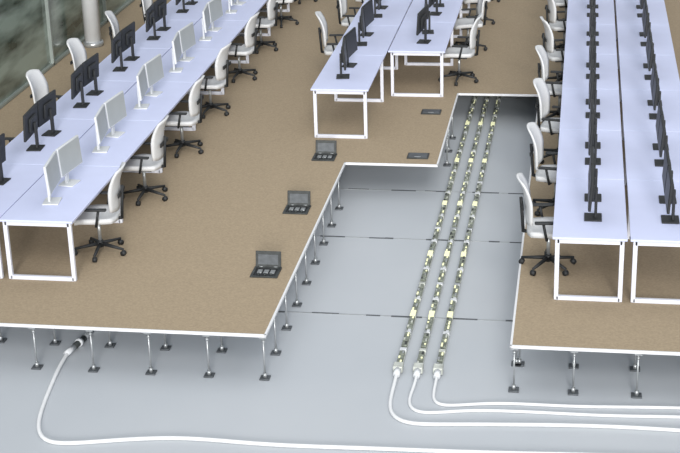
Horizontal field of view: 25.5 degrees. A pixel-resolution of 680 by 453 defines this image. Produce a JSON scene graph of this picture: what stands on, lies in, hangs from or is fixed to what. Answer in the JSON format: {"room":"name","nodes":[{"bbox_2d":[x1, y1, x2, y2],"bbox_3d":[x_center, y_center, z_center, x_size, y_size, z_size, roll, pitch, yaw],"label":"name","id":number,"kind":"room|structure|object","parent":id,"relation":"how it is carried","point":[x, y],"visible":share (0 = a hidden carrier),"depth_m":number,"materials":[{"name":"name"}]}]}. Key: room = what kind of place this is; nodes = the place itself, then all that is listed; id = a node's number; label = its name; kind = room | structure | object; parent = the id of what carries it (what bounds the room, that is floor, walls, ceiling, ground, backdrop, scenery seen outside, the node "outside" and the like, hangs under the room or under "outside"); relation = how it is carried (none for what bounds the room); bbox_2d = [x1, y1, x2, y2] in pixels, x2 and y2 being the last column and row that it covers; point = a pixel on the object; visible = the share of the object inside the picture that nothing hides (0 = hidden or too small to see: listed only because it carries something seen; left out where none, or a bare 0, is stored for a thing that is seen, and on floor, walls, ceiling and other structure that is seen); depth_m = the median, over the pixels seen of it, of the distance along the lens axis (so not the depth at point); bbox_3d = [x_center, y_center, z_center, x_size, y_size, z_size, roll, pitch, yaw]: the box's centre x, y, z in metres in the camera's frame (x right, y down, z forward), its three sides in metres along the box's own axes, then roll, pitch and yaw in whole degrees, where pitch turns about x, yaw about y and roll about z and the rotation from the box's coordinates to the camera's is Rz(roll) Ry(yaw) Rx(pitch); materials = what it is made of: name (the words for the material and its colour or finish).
{"room":"open-plan office","nodes":[
{"label":"open-plan office","id":0,"kind":"room"},
{"bbox_2d":[0,95,679,452],"bbox_3d":[1.193,-0.584,20.262,20.000,0.100,30.000,2,22,9],"label":"floor","id":1,"kind":"structure","parent":0,"point":[330,382],"depth_m":15.15,"materials":[{"name":"concrete"}]},
{"bbox_2d":[64,330,94,355],"bbox_3d":[-2.574,1.022,16.183,0.090,0.090,1.636,5,22,16],"label":"connector","id":2,"kind":"object","parent":1,"relation":"on","point":[78,342],"visible":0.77,"depth_m":15.66,"materials":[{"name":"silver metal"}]},
{"bbox_2d":[37,353,584,452],"bbox_3d":[1.075,1.766,14.055,8.182,0.069,1.794,2,22,9],"label":"power cable","id":3,"kind":"object","parent":1,"relation":"on","point":[146,438],"visible":1,"depth_m":13.71,"materials":[{"name":"plastic"}]},
{"bbox_2d":[0,109,641,398],"bbox_3d":[1.062,-0.081,18.219,12.100,0.464,7.860,2,22,9],"label":"pedestal","id":4,"kind":"object","parent":1,"relation":"on","point":[517,362],"visible":0.7,"depth_m":15.25,"materials":[{"name":"metal"}]},
{"bbox_2d":[278,188,522,321],"bbox_3d":[1.016,0.255,17.994,3.600,0.006,3.966,2,22,9],"label":"strips","id":5,"kind":"object","parent":1,"relation":"on","point":[335,188],"visible":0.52,"depth_m":18.13,"materials":[{"name":"metal"}]},
{"bbox_2d":[393,96,477,376],"bbox_3d":[1.387,-0.398,19.520,0.101,0.075,10.241,2,22,9],"label":"track","id":6,"kind":"object","parent":1,"relation":"on","point":[398,366],"visible":0.92,"depth_m":17.66,"materials":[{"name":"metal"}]},
{"bbox_2d":[413,96,489,378],"bbox_3d":[1.580,-0.392,19.489,0.101,0.075,10.240,2,22,9],"label":"track","id":7,"kind":"object","parent":1,"relation":"on","point":[418,367],"visible":0.94,"depth_m":17.59,"materials":[{"name":"metal"}]},
{"bbox_2d":[433,96,501,379],"bbox_3d":[1.768,-0.386,19.460,0.100,0.075,10.240,2,22,9],"label":"track","id":8,"kind":"object","parent":1,"relation":"on","point":[438,368],"visible":0.98,"depth_m":17.58,"materials":[{"name":"metal"}]},
{"bbox_2d":[388,374,679,431],"bbox_3d":[2.815,1.715,14.061,4.751,0.063,0.968,2,22,9],"label":"power cable","id":9,"kind":"object","parent":1,"relation":"on","point":[391,411],"visible":1,"depth_m":13.87,"materials":[{"name":"plastic"}]},
{"bbox_2d":[408,375,679,418],"bbox_3d":[2.924,1.677,14.154,4.566,0.060,0.735,2,22,9],"label":"power cable","id":10,"kind":"object","parent":1,"relation":"on","point":[416,376],"visible":1,"depth_m":14.10,"materials":[{"name":"plastic"}]},
{"bbox_2d":[432,376,679,409],"bbox_3d":[3.045,1.650,14.213,4.347,0.060,0.570,2,22,9],"label":"power cable","id":11,"kind":"object","parent":1,"relation":"on","point":[436,377],"visible":1,"depth_m":14.21,"materials":[{"name":"plastic"}]},
{"bbox_2d":[0,0,679,351],"bbox_3d":[2.525,-2.615,23.860,14.600,0.025,20.500,2,22,9],"label":"floor","id":12,"kind":"structure","parent":0,"point":[188,264],"depth_m":17.91,"materials":[{"name":"carpet"}]},
{"bbox_2d":[26,69,62,103],"bbox_3d":[-3.857,-1.594,20.284,0.668,1.041,0.625,4,22,14],"label":"office chair","id":13,"kind":"object","parent":12,"relation":"on","point":[38,83],"visible":0.21,"depth_m":20.26,"materials":[{"name":"white plastic"}]},
{"bbox_2d":[0,0,133,108],"bbox_3d":[-4.585,-4.926,24.502,0.095,4.200,21.272,2,22,9],"label":"window","id":14,"kind":"structure","parent":12,"relation":"on","point":[34,34],"depth_m":23.58,"materials":[{"name":"clear glass"}]},
{"bbox_2d":[66,38,99,70],"bbox_3d":[-3.598,-2.215,21.847,0.668,1.041,0.625,4,22,14],"label":"office chair","id":15,"kind":"object","parent":12,"relation":"on","point":[77,50],"visible":0.22,"depth_m":21.81,"materials":[{"name":"white plastic"}]},
{"bbox_2d":[81,0,103,47],"bbox_3d":[-4.248,-5.031,24.745,0.340,4.200,0.340,2,22,9],"label":"structural column","id":16,"kind":"structure","parent":12,"relation":"on","point":[90,8],"depth_m":25.27,"materials":[{"name":"paint"}]},
{"bbox_2d":[74,162,126,261],"bbox_3d":[-2.671,-0.193,16.628,0.668,1.041,0.625,0,22,5],"label":"office chair","id":17,"kind":"object","parent":12,"relation":"on","point":[97,215],"visible":0.94,"depth_m":16.54,"materials":[{"name":"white plastic"}]},
{"bbox_2d":[0,0,210,278],"bbox_3d":[-2.801,-2.669,23.410,0.815,0.700,15.926,2,22,9],"label":"desk","id":18,"kind":"object","parent":12,"relation":"on","point":[24,168],"visible":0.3,"depth_m":19.64,"materials":[{"name":"laminate"}]},
{"bbox_2d":[0,133,10,184],"bbox_3d":[-3.866,-0.736,16.932,0.180,0.495,0.540,3,22,13],"label":"computer monitor","id":19,"kind":"object","parent":18,"relation":"on","point":[3,180],"visible":1,"depth_m":17.02,"materials":[{"name":"black plastic"}]},
{"bbox_2d":[23,103,44,150],"bbox_3d":[-3.682,-1.172,18.029,0.180,0.495,0.540,0,22,5],"label":"computer monitor","id":20,"kind":"object","parent":18,"relation":"on","point":[30,118],"visible":1,"depth_m":17.98,"materials":[{"name":"black plastic"}]},
{"bbox_2d":[36,89,60,136],"bbox_3d":[-3.593,-1.382,18.557,0.180,0.495,0.540,3,22,13],"label":"computer monitor","id":21,"kind":"object","parent":18,"relation":"on","point":[46,106],"visible":1,"depth_m":18.52,"materials":[{"name":"black plastic"}]},
{"bbox_2d":[71,64,89,107],"bbox_3d":[-3.409,-1.818,19.654,0.180,0.495,0.540,0,22,5],"label":"computer monitor","id":22,"kind":"object","parent":18,"relation":"on","point":[77,75],"visible":1,"depth_m":19.61,"materials":[{"name":"black plastic"}]},
{"bbox_2d":[82,53,103,95],"bbox_3d":[-3.320,-2.029,20.183,0.180,0.495,0.540,3,22,13],"label":"computer monitor","id":23,"kind":"object","parent":18,"relation":"on","point":[91,65],"visible":0.95,"depth_m":20.15,"materials":[{"name":"black plastic"}]},
{"bbox_2d":[111,31,127,71],"bbox_3d":[-3.136,-2.465,21.279,0.180,0.495,0.540,0,22,5],"label":"computer monitor","id":24,"kind":"object","parent":18,"relation":"on","point":[116,48],"visible":1,"depth_m":21.22,"materials":[{"name":"black plastic"}]},
{"bbox_2d":[121,21,139,60],"bbox_3d":[-3.047,-2.675,21.808,0.180,0.495,0.540,3,22,13],"label":"computer monitor","id":25,"kind":"object","parent":18,"relation":"on","point":[127,33],"visible":0.97,"depth_m":21.77,"materials":[{"name":"black plastic"}]},
{"bbox_2d":[146,3,160,39],"bbox_3d":[-2.863,-3.111,22.904,0.180,0.495,0.540,0,22,5],"label":"computer monitor","id":26,"kind":"object","parent":18,"relation":"on","point":[150,12],"visible":1,"depth_m":22.86,"materials":[{"name":"black plastic"}]},
{"bbox_2d":[154,0,170,30],"bbox_3d":[-2.774,-3.321,23.433,0.180,0.495,0.540,3,22,13],"label":"computer monitor","id":27,"kind":"object","parent":18,"relation":"on","point":[160,6],"visible":0.91,"depth_m":23.40,"materials":[{"name":"black plastic"}]},
{"bbox_2d":[176,0,188,12],"bbox_3d":[-2.590,-3.757,24.529,0.180,0.495,0.540,0,22,5],"label":"computer monitor","id":28,"kind":"object","parent":18,"relation":"on","point":[183,10],"visible":1,"depth_m":24.55,"materials":[{"name":"black plastic"}]},
{"bbox_2d":[185,0,197,4],"bbox_3d":[-2.501,-3.967,25.058,0.180,0.495,0.540,3,22,13],"label":"computer monitor","id":29,"kind":"object","parent":18,"relation":"on","point":[192,2],"visible":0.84,"depth_m":25.10,"materials":[{"name":"black plastic"}]},
{"bbox_2d":[105,11,119,39],"bbox_3d":[-3.303,-2.863,23.475,0.668,1.041,0.625,-1,21,1],"label":"office chair","id":30,"kind":"object","parent":12,"relation":"on","point":[114,29],"visible":0.23,"depth_m":23.41,"materials":[{"name":"white plastic"}]},
{"bbox_2d":[0,323,265,337],"bbox_3d":[-3.500,0.987,15.140,5.622,0.032,0.022,2,22,9],"label":"trim","id":31,"kind":"structure","parent":12,"relation":"attached to","point":[1,324],"depth_m":14.91,"materials":[{"name":"metal"}]},
{"bbox_2d":[0,0,289,280],"bbox_3d":[-1.983,-2.644,23.283,0.810,0.700,15.926,2,22,9],"label":"desk","id":32,"kind":"object","parent":12,"relation":"on","point":[96,170],"visible":0.8,"depth_m":18.36,"materials":[{"name":"laminate"}]},
{"bbox_2d":[42,151,61,204],"bbox_3d":[-3.146,-0.498,16.273,0.180,0.495,0.540,-1,21,2],"label":"computer monitor","id":33,"kind":"object","parent":32,"relation":"on","point":[51,168],"visible":1,"depth_m":16.26,"materials":[{"name":"white plastic"}]},
{"bbox_2d":[55,135,82,186],"bbox_3d":[-3.055,-0.713,16.812,0.180,0.495,0.540,4,22,15],"label":"computer monitor","id":34,"kind":"object","parent":32,"relation":"on","point":[69,156],"visible":1,"depth_m":16.79,"materials":[{"name":"white plastic"}]},
{"bbox_2d":[92,104,109,152],"bbox_3d":[-2.873,-1.145,17.898,0.180,0.495,0.540,-1,21,2],"label":"computer monitor","id":35,"kind":"object","parent":32,"relation":"on","point":[101,127],"visible":1,"depth_m":17.88,"materials":[{"name":"white plastic"}]},
{"bbox_2d":[103,91,126,137],"bbox_3d":[-2.782,-1.359,18.437,0.180,0.495,0.540,4,22,15],"label":"computer monitor","id":36,"kind":"object","parent":32,"relation":"on","point":[115,108],"visible":1,"depth_m":18.42,"materials":[{"name":"white plastic"}]},
{"bbox_2d":[134,65,149,109],"bbox_3d":[-2.600,-1.791,19.523,0.180,0.495,0.540,-1,21,2],"label":"computer monitor","id":37,"kind":"object","parent":32,"relation":"on","point":[142,87],"visible":1,"depth_m":19.50,"materials":[{"name":"white plastic"}]},
{"bbox_2d":[144,54,163,96],"bbox_3d":[-2.509,-2.005,20.062,0.180,0.495,0.540,4,22,15],"label":"computer monitor","id":38,"kind":"object","parent":32,"relation":"on","point":[154,73],"visible":1,"depth_m":20.03,"materials":[{"name":"white plastic"}]},
{"bbox_2d":[169,32,182,72],"bbox_3d":[-2.327,-2.437,21.148,0.180,0.495,0.540,-1,21,2],"label":"computer monitor","id":39,"kind":"object","parent":32,"relation":"on","point":[176,47],"visible":1,"depth_m":21.13,"materials":[{"name":"white plastic"}]},
{"bbox_2d":[178,22,195,61],"bbox_3d":[-2.236,-2.651,21.687,0.180,0.495,0.540,4,22,15],"label":"computer monitor","id":40,"kind":"object","parent":32,"relation":"on","point":[186,34],"visible":0.98,"depth_m":21.66,"materials":[{"name":"white plastic"}]},
{"bbox_2d":[199,3,211,40],"bbox_3d":[-2.054,-3.083,22.773,0.180,0.495,0.540,-1,21,2],"label":"computer monitor","id":41,"kind":"object","parent":32,"relation":"on","point":[206,23],"visible":1,"depth_m":22.75,"materials":[{"name":"white plastic"}]},
{"bbox_2d":[207,0,222,31],"bbox_3d":[-1.963,-3.298,23.312,0.180,0.495,0.540,4,22,15],"label":"computer monitor","id":42,"kind":"object","parent":32,"relation":"on","point":[215,6],"visible":0.94,"depth_m":23.28,"materials":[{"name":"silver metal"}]},
{"bbox_2d":[225,0,236,13],"bbox_3d":[-1.781,-3.730,24.398,0.180,0.495,0.540,-1,21,2],"label":"computer monitor","id":43,"kind":"object","parent":32,"relation":"on","point":[229,11],"visible":1,"depth_m":24.40,"materials":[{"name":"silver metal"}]},
{"bbox_2d":[123,115,168,205],"bbox_3d":[-2.381,-0.838,18.250,0.668,1.041,0.625,2,22,10],"label":"office chair","id":44,"kind":"object","parent":12,"relation":"on","point":[143,163],"visible":0.94,"depth_m":18.15,"materials":[{"name":"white plastic"}]},
{"bbox_2d":[139,0,152,22],"bbox_3d":[-3.038,-3.531,25.154,0.668,1.041,0.625,3,22,12],"label":"office chair","id":45,"kind":"object","parent":12,"relation":"on","point":[145,4],"visible":0.21,"depth_m":25.12,"materials":[{"name":"white plastic"}]},
{"bbox_2d":[165,75,204,157],"bbox_3d":[-2.096,-1.492,19.892,0.668,1.041,0.625,2,22,10],"label":"office chair","id":46,"kind":"object","parent":12,"relation":"on","point":[181,119],"visible":0.91,"depth_m":19.79,"materials":[{"name":"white plastic"}]},
{"bbox_2d":[200,42,230,118],"bbox_3d":[-1.857,-2.124,21.484,0.668,1.041,0.625,5,22,16],"label":"office chair","id":47,"kind":"object","parent":12,"relation":"on","point":[220,80],"visible":0.84,"depth_m":21.35,"materials":[{"name":"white plastic"}]},
{"bbox_2d":[228,12,259,82],"bbox_3d":[-1.553,-2.797,23.173,0.668,1.041,0.625,5,22,15],"label":"office chair","id":48,"kind":"object","parent":12,"relation":"on","point":[250,33],"visible":0.93,"depth_m":23.05,"materials":[{"name":"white plastic"}]},
{"bbox_2d":[250,251,281,277],"bbox_3d":[-0.796,0.407,16.133,0.300,0.184,0.320,2,22,9],"label":"box","id":49,"kind":"object","parent":12,"relation":"on","point":[268,263],"visible":1,"depth_m":16.23,"materials":[{"name":"metal"}]},
{"bbox_2d":[255,0,278,53],"bbox_3d":[-1.301,-3.428,24.761,0.668,1.041,0.625,3,22,11],"label":"office chair","id":50,"kind":"object","parent":12,"relation":"on","point":[262,22],"visible":0.73,"depth_m":24.68,"materials":[{"name":"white plastic"}]},
{"bbox_2d":[276,0,298,27],"bbox_3d":[-1.026,-4.068,26.371,0.668,1.041,0.625,-2,21,-2],"label":"office chair","id":51,"kind":"object","parent":12,"relation":"on","point":[281,17],"visible":0.67,"depth_m":26.44,"materials":[{"name":"black plastic"}]},
{"bbox_2d":[282,190,310,214],"bbox_3d":[-0.513,-0.287,17.878,0.300,0.184,0.320,2,22,9],"label":"box","id":52,"kind":"object","parent":12,"relation":"on","point":[298,202],"visible":1,"depth_m":17.98,"materials":[{"name":"metal"}]},
{"bbox_2d":[264,163,345,337],"bbox_3d":[-0.335,0.128,17.088,0.022,0.032,5.202,2,22,9],"label":"trim","id":53,"kind":"structure","parent":12,"relation":"attached to","point":[344,164],"depth_m":16.56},
{"bbox_2d":[311,140,336,160],"bbox_3d":[-0.204,-0.995,19.658,0.300,0.184,0.320,2,22,9],"label":"box","id":54,"kind":"object","parent":12,"relation":"on","point":[326,150],"visible":1,"depth_m":19.76,"materials":[{"name":"metal"}]},
{"bbox_2d":[315,11,343,54],"bbox_3d":[-0.034,-2.784,23.027,0.668,1.041,0.625,0,21,4],"label":"office chair","id":55,"kind":"object","parent":12,"relation":"on","point":[328,50],"visible":0.49,"depth_m":22.98,"materials":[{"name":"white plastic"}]},
{"bbox_2d":[336,0,359,26],"bbox_3d":[0.241,-3.444,24.686,0.668,1.041,0.625,3,22,11],"label":"office chair","id":56,"kind":"object","parent":12,"relation":"on","point":[342,4],"visible":0.35,"depth_m":24.69,"materials":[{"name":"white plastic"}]},
{"bbox_2d":[310,0,411,138],"bbox_3d":[0.818,-3.453,25.132,0.785,0.700,10.616,2,22,9],"label":"desk","id":57,"kind":"object","parent":12,"relation":"on","point":[369,59],"visible":0.77,"depth_m":21.65,"materials":[{"name":"laminate"}]},
{"bbox_2d":[336,37,349,78],"bbox_3d":[0.034,-2.293,20.601,0.180,0.495,0.540,-1,21,2],"label":"computer monitor","id":58,"kind":"object","parent":57,"relation":"on","point":[343,55],"visible":1,"depth_m":20.58,"materials":[{"name":"black plastic"}]},
{"bbox_2d":[342,27,357,67],"bbox_3d":[0.125,-2.507,21.141,0.180,0.495,0.540,4,22,15],"label":"computer monitor","id":59,"kind":"object","parent":57,"relation":"on","point":[350,37],"visible":0.76,"depth_m":21.13,"materials":[{"name":"black plastic"}]},
{"bbox_2d":[357,8,366,45],"bbox_3d":[0.307,-2.939,22.226,0.180,0.495,0.540,-1,21,2],"label":"computer monitor","id":60,"kind":"object","parent":57,"relation":"on","point":[361,25],"visible":0.86,"depth_m":22.19,"materials":[{"name":"black plastic"}]},
{"bbox_2d":[360,0,373,36],"bbox_3d":[0.398,-3.153,22.766,0.180,0.495,0.540,4,22,15],"label":"computer monitor","id":61,"kind":"object","parent":57,"relation":"on","point":[368,12],"visible":0.7,"depth_m":22.74,"materials":[{"name":"black plastic"}]},
{"bbox_2d":[374,0,381,17],"bbox_3d":[0.580,-3.585,23.851,0.180,0.495,0.540,-1,21,2],"label":"computer monitor","id":62,"kind":"object","parent":57,"relation":"on","point":[375,1],"visible":0.82,"depth_m":23.84,"materials":[{"name":"black plastic"}]},
{"bbox_2d":[344,162,437,166],"bbox_3d":[0.657,-0.799,19.374,1.222,0.032,0.022,2,22,9],"label":"trim","id":63,"kind":"structure","parent":12,"relation":"attached to","point":[347,163],"depth_m":19.36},
{"bbox_2d":[407,153,429,158],"bbox_3d":[1.022,-0.927,19.610,0.280,0.022,0.220,2,22,9],"label":"box","id":64,"kind":"object","parent":12,"relation":"on","point":[410,155],"visible":1,"depth_m":19.58,"materials":[{"name":"metal"}]},
{"bbox_2d":[388,0,469,96],"bbox_3d":[1.807,-3.845,26.056,0.830,0.700,8.846,2,22,9],"label":"desk","id":65,"kind":"object","parent":12,"relation":"on","point":[405,41],"visible":0.77,"depth_m":22.84,"materials":[{"name":"laminate"}]},
{"bbox_2d":[416,5,430,43],"bbox_3d":[1.243,-2.976,22.250,0.180,0.495,0.540,4,22,15],"label":"computer monitor","id":66,"kind":"object","parent":65,"relation":"on","point":[422,15],"visible":1,"depth_m":22.21,"materials":[{"name":"black plastic"}]},
{"bbox_2d":[422,0,433,33],"bbox_3d":[1.334,-3.191,22.790,0.180,0.495,0.540,-1,21,2],"label":"computer monitor","id":67,"kind":"object","parent":65,"relation":"on","point":[429,31],"visible":0.73,"depth_m":22.78,"materials":[{"name":"black plastic"}]},
{"bbox_2d":[428,0,441,15],"bbox_3d":[1.516,-3.622,23.875,0.180,0.495,0.540,4,22,15],"label":"computer monitor","id":68,"kind":"object","parent":65,"relation":"on","point":[431,2],"visible":0.83,"depth_m":23.88,"materials":[{"name":"black plastic"}]},
{"bbox_2d":[421,109,441,114],"bbox_3d":[1.302,-1.640,21.404,0.280,0.022,0.220,2,22,9],"label":"box","id":69,"kind":"object","parent":12,"relation":"on","point":[424,111],"visible":1,"depth_m":21.38,"materials":[{"name":"metal"}]},
{"bbox_2d":[437,93,458,165],"bbox_3d":[1.499,-1.372,20.769,0.022,0.032,3.262,2,22,9],"label":"trim","id":70,"kind":"structure","parent":12,"relation":"attached to","point":[446,133],"depth_m":20.59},
{"bbox_2d":[438,13,482,85],"bbox_3d":[1.824,-2.705,22.686,0.668,1.041,0.625,3,22,12],"label":"office chair","id":71,"kind":"object","parent":12,"relation":"on","point":[458,52],"visible":0.97,"depth_m":22.61,"materials":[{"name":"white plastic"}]},
{"bbox_2d":[453,0,487,50],"bbox_3d":[2.104,-3.374,24.368,0.668,1.041,0.625,-3,21,-3],"label":"office chair","id":72,"kind":"object","parent":12,"relation":"on","point":[467,23],"visible":0.76,"depth_m":24.40,"materials":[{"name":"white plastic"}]},
{"bbox_2d":[462,0,494,27],"bbox_3d":[2.403,-4.026,26.004,0.668,1.041,0.625,-2,21,0],"label":"office chair","id":73,"kind":"object","parent":12,"relation":"on","point":[464,1],"visible":0.41,"depth_m":25.97,"materials":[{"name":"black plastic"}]},
{"bbox_2d":[459,93,537,96],"bbox_3d":[2.342,-1.945,22.164,1.222,0.032,0.022,2,22,9],"label":"trim","id":74,"kind":"structure","parent":12,"relation":"attached to","point":[466,94],"depth_m":22.16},
{"bbox_2d":[510,114,536,346],"bbox_3d":[2.285,-0.389,18.207,0.022,0.032,8.442,2,22,9],"label":"trim","id":75,"kind":"structure","parent":12,"relation":"attached to","point":[518,279],"depth_m":15.74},
{"bbox_2d":[526,122,557,215],"bbox_3d":[2.501,-0.682,17.482,0.668,1.041,0.625,4,22,15],"label":"office chair","id":76,"kind":"object","parent":12,"relation":"on","point":[544,173],"visible":0.57,"depth_m":17.48,"materials":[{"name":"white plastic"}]},
{"bbox_2d":[516,173,576,275],"bbox_3d":[2.194,-0.054,15.906,0.668,1.041,0.625,0,21,4],"label":"office chair","id":77,"kind":"object","parent":12,"relation":"on","point":[537,227],"visible":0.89,"depth_m":15.87,"materials":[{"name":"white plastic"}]},
{"bbox_2d":[533,78,560,163],"bbox_3d":[2.795,-1.360,19.186,0.668,1.041,0.625,7,23,20],"label":"office chair","id":78,"kind":"object","parent":12,"relation":"on","point":[550,125],"visible":0.62,"depth_m":19.20,"materials":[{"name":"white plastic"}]},
{"bbox_2d":[535,45,562,122],"bbox_3d":[3.022,-1.976,20.738,0.668,1.041,0.625,4,22,14],"label":"office chair","id":79,"kind":"object","parent":12,"relation":"on","point":[555,88],"visible":0.62,"depth_m":20.74,"materials":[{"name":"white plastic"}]},
{"bbox_2d":[540,16,564,81],"bbox_3d":[3.300,-2.624,22.368,0.668,1.041,0.625,-3,21,-3],"label":"office chair","id":80,"kind":"object","parent":12,"relation":"on","point":[557,55],"visible":0.59,"depth_m":22.20,"materials":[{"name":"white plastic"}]},
{"bbox_2d":[545,0,566,49],"bbox_3d":[3.578,-3.291,24.044,0.668,1.041,0.625,-3,21,-4],"label":"office chair","id":81,"kind":"object","parent":12,"relation":"on","point":[559,25],"visible":0.55,"depth_m":23.91,"materials":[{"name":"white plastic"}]},
{"bbox_2d":[554,0,567,18],"bbox_3d":[3.841,-3.913,25.608,0.668,1.041,0.625,-2,21,-1],"label":"office chair","id":82,"kind":"object","parent":12,"relation":"on","point":[561,3],"visible":0.4,"depth_m":25.56,"materials":[{"name":"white plastic"}]},
{"bbox_2d":[552,0,627,301],"bbox_3d":[3.730,-2.464,22.394,0.740,0.700,15.926,2,22,9],"label":"desk","id":83,"kind":"object","parent":12,"relation":"on","point":[569,225],"visible":0.99,"depth_m":17.60,"materials":[{"name":"laminate"}]},
{"bbox_2d":[585,72,599,117],"bbox_3d":[3.149,-1.612,18.632,0.180,0.495,0.540,2,22,9],"label":"computer monitor","id":84,"kind":"object","parent":83,"relation":"on","point":[592,92],"visible":0.87,"depth_m":18.59,"materials":[{"name":"black plastic"}]},
{"bbox_2d":[586,7,598,45],"bbox_3d":[3.695,-2.904,21.882,0.180,0.495,0.540,2,22,9],"label":"computer monitor","id":85,"kind":"object","parent":83,"relation":"on","point":[592,16],"visible":0.77,"depth_m":21.83,"materials":[{"name":"black plastic"}]},
{"bbox_2d":[586,26,598,67],"bbox_3d":[3.511,-2.470,20.790,0.180,0.495,0.540,2,22,9],"label":"computer monitor","id":86,"kind":"object","parent":83,"relation":"on","point":[592,27],"visible":0.56,"depth_m":20.77,"materials":[{"name":"black plastic"}]},
{"bbox_2d":[587,0,597,16],"bbox_3d":[3.968,-3.550,23.507,0.180,0.495,0.540,2,22,9],"label":"computer monitor","id":87,"kind":"object","parent":83,"relation":"on","point":[594,1],"visible":0.58,"depth_m":23.50,"materials":[{"name":"black plastic"}]},
{"bbox_2d":[584,164,601,221],"bbox_3d":[2.603,-0.319,15.382,0.180,0.495,0.540,2,22,9],"label":"computer monitor","id":88,"kind":"object","parent":83,"relation":"on","point":[592,190],"visible":1,"depth_m":15.36,"materials":[{"name":"black plastic"}]},
{"bbox_2d":[585,114,600,164],"bbox_3d":[2.876,-0.965,17.007,0.180,0.495,0.540,2,22,9],"label":"computer monitor","id":89,"kind":"object","parent":83,"relation":"on","point":[592,141],"visible":0.88,"depth_m":16.97,"materials":[{"name":"black plastic"}]},
{"bbox_2d":[584,146,601,201],"bbox_3d":[2.692,-0.531,15.914,0.180,0.495,0.540,2,22,9],"label":"computer monitor","id":90,"kind":"object","parent":83,"relation":"on","point":[592,159],"visible":0.7,"depth_m":15.89,"materials":[{"name":"black plastic"}]},
{"bbox_2d":[586,37,599,78],"bbox_3d":[3.422,-2.258,20.257,0.180,0.495,0.540,2,22,9],"label":"computer monitor","id":91,"kind":"object","parent":83,"relation":"on","point":[592,56],"visible":0.84,"depth_m":20.21,"materials":[{"name":"black plastic"}]},
{"bbox_2d":[585,99,600,148],"bbox_3d":[2.965,-1.177,17.539,0.180,0.495,0.540,2,22,9],"label":"computer monitor","id":92,"kind":"object","parent":83,"relation":"on","point":[592,111],"visible":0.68,"depth_m":17.52,"materials":[{"name":"black plastic"}]},
{"bbox_2d":[586,60,599,104],"bbox_3d":[3.238,-1.823,19.165,0.180,0.495,0.540,2,22,9],"label":"computer monitor","id":93,"kind":"object","parent":83,"relation":"on","point":[592,69],"visible":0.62,"depth_m":19.14,"materials":[{"name":"black plastic"}]},
{"bbox_2d":[587,0,598,35],"bbox_3d":[3.784,-3.116,22.415,0.180,0.495,0.540,2,22,9],"label":"computer monitor","id":94,"kind":"object","parent":83,"relation":"on","point":[592,5],"visible":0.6,"depth_m":22.39,"materials":[{"name":"black plastic"}]},
{"bbox_2d":[510,345,679,355],"bbox_3d":[4.895,1.251,13.835,6.622,0.032,0.022,2,22,9],"label":"trim","id":95,"kind":"structure","parent":12,"relation":"attached to","point":[512,346],"depth_m":14.21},
{"bbox_2d":[614,0,679,304],"bbox_3d":[4.510,-2.440,22.273,0.780,0.700,15.926,2,22,9],"label":"desk","id":96,"kind":"object","parent":12,"relation":"on","point":[643,180],"visible":0.94,"depth_m":18.38,"materials":[{"name":"laminate"}]},
{"bbox_2d":[637,0,643,16],"bbox_3d":[4.738,-3.526,23.387,0.180,0.495,0.540,2,22,9],"label":"computer monitor","id":97,"kind":"object","parent":96,"relation":"on","point":[641,1],"visible":0.56,"depth_m":23.29,"materials":[{"name":"black plastic"}]},
{"bbox_2d":[640,7,650,45],"bbox_3d":[4.465,-2.880,21.762,0.180,0.495,0.540,2,22,9],"label":"computer monitor","id":98,"kind":"object","parent":96,"relation":"on","point":[647,23],"visible":0.67,"depth_m":21.63,"materials":[{"name":"black plastic"}]},
{"bbox_2d":[639,0,651,35],"bbox_3d":[4.555,-3.092,22.295,0.180,0.495,0.540,2,22,9],"label":"computer monitor","id":99,"kind":"object","parent":96,"relation":"on","point":[645,1],"visible":0.53,"depth_m":22.29,"materials":[{"name":"black plastic"}]},
{"bbox_2d":[644,37,655,79],"bbox_3d":[4.192,-2.234,20.137,0.180,0.495,0.540,2,22,9],"label":"computer monitor","id":100,"kind":"object","parent":96,"relation":"on","point":[651,56],"visible":0.71,"depth_m":20.02,"materials":[{"name":"black plastic"}]},
{"bbox_2d":[643,27,656,67],"bbox_3d":[4.282,-2.446,20.670,0.180,0.495,0.540,2,22,9],"label":"computer monitor","id":101,"kind":"object","parent":96,"relation":"on","point":[645,65],"visible":0.59,"depth_m":20.66,"materials":[{"name":"black plastic"}]},
{"bbox_2d":[647,60,661,105],"bbox_3d":[4.008,-1.799,19.045,0.180,0.495,0.540,2,22,9],"label":"computer monitor","id":102,"kind":"object","parent":96,"relation":"on","point":[654,69],"visible":0.62,"depth_m":19.03,"materials":[{"name":"black plastic"}]},
{"bbox_2d":[649,73,660,119],"bbox_3d":[3.919,-1.587,18.512,0.180,0.495,0.540,2,22,9],"label":"computer monitor","id":103,"kind":"object","parent":96,"relation":"on","point":[656,94],"visible":0.77,"depth_m":18.42,"materials":[{"name":"black plastic"}]},
{"bbox_2d":[652,100,668,149],"bbox_3d":[3.736,-1.153,17.420,0.180,0.495,0.540,2,22,9],"label":"computer monitor","id":104,"kind":"object","parent":96,"relation":"on","point":[660,110],"visible":0.54,"depth_m":17.41,"materials":[{"name":"black plastic"}]},
{"bbox_2d":[654,115,670,166],"bbox_3d":[3.646,-0.941,16.887,0.180,0.495,0.540,2,22,9],"label":"computer monitor","id":105,"kind":"object","parent":96,"relation":"on","point":[662,137],"visible":0.85,"depth_m":16.84,"materials":[{"name":"black plastic"}]},
{"bbox_2d":[659,148,676,203],"bbox_3d":[3.462,-0.507,15.795,0.180,0.495,0.540,2,22,9],"label":"computer monitor","id":106,"kind":"object","parent":96,"relation":"on","point":[667,162],"visible":0.56,"depth_m":15.78,"materials":[{"name":"black plastic"}]},
{"bbox_2d":[661,166,679,223],"bbox_3d":[3.373,-0.295,15.262,0.180,0.495,0.540,2,22,9],"label":"computer monitor","id":107,"kind":"object","parent":96,"relation":"on","point":[670,192],"visible":1,"depth_m":15.25,"materials":[{"name":"black plastic"}]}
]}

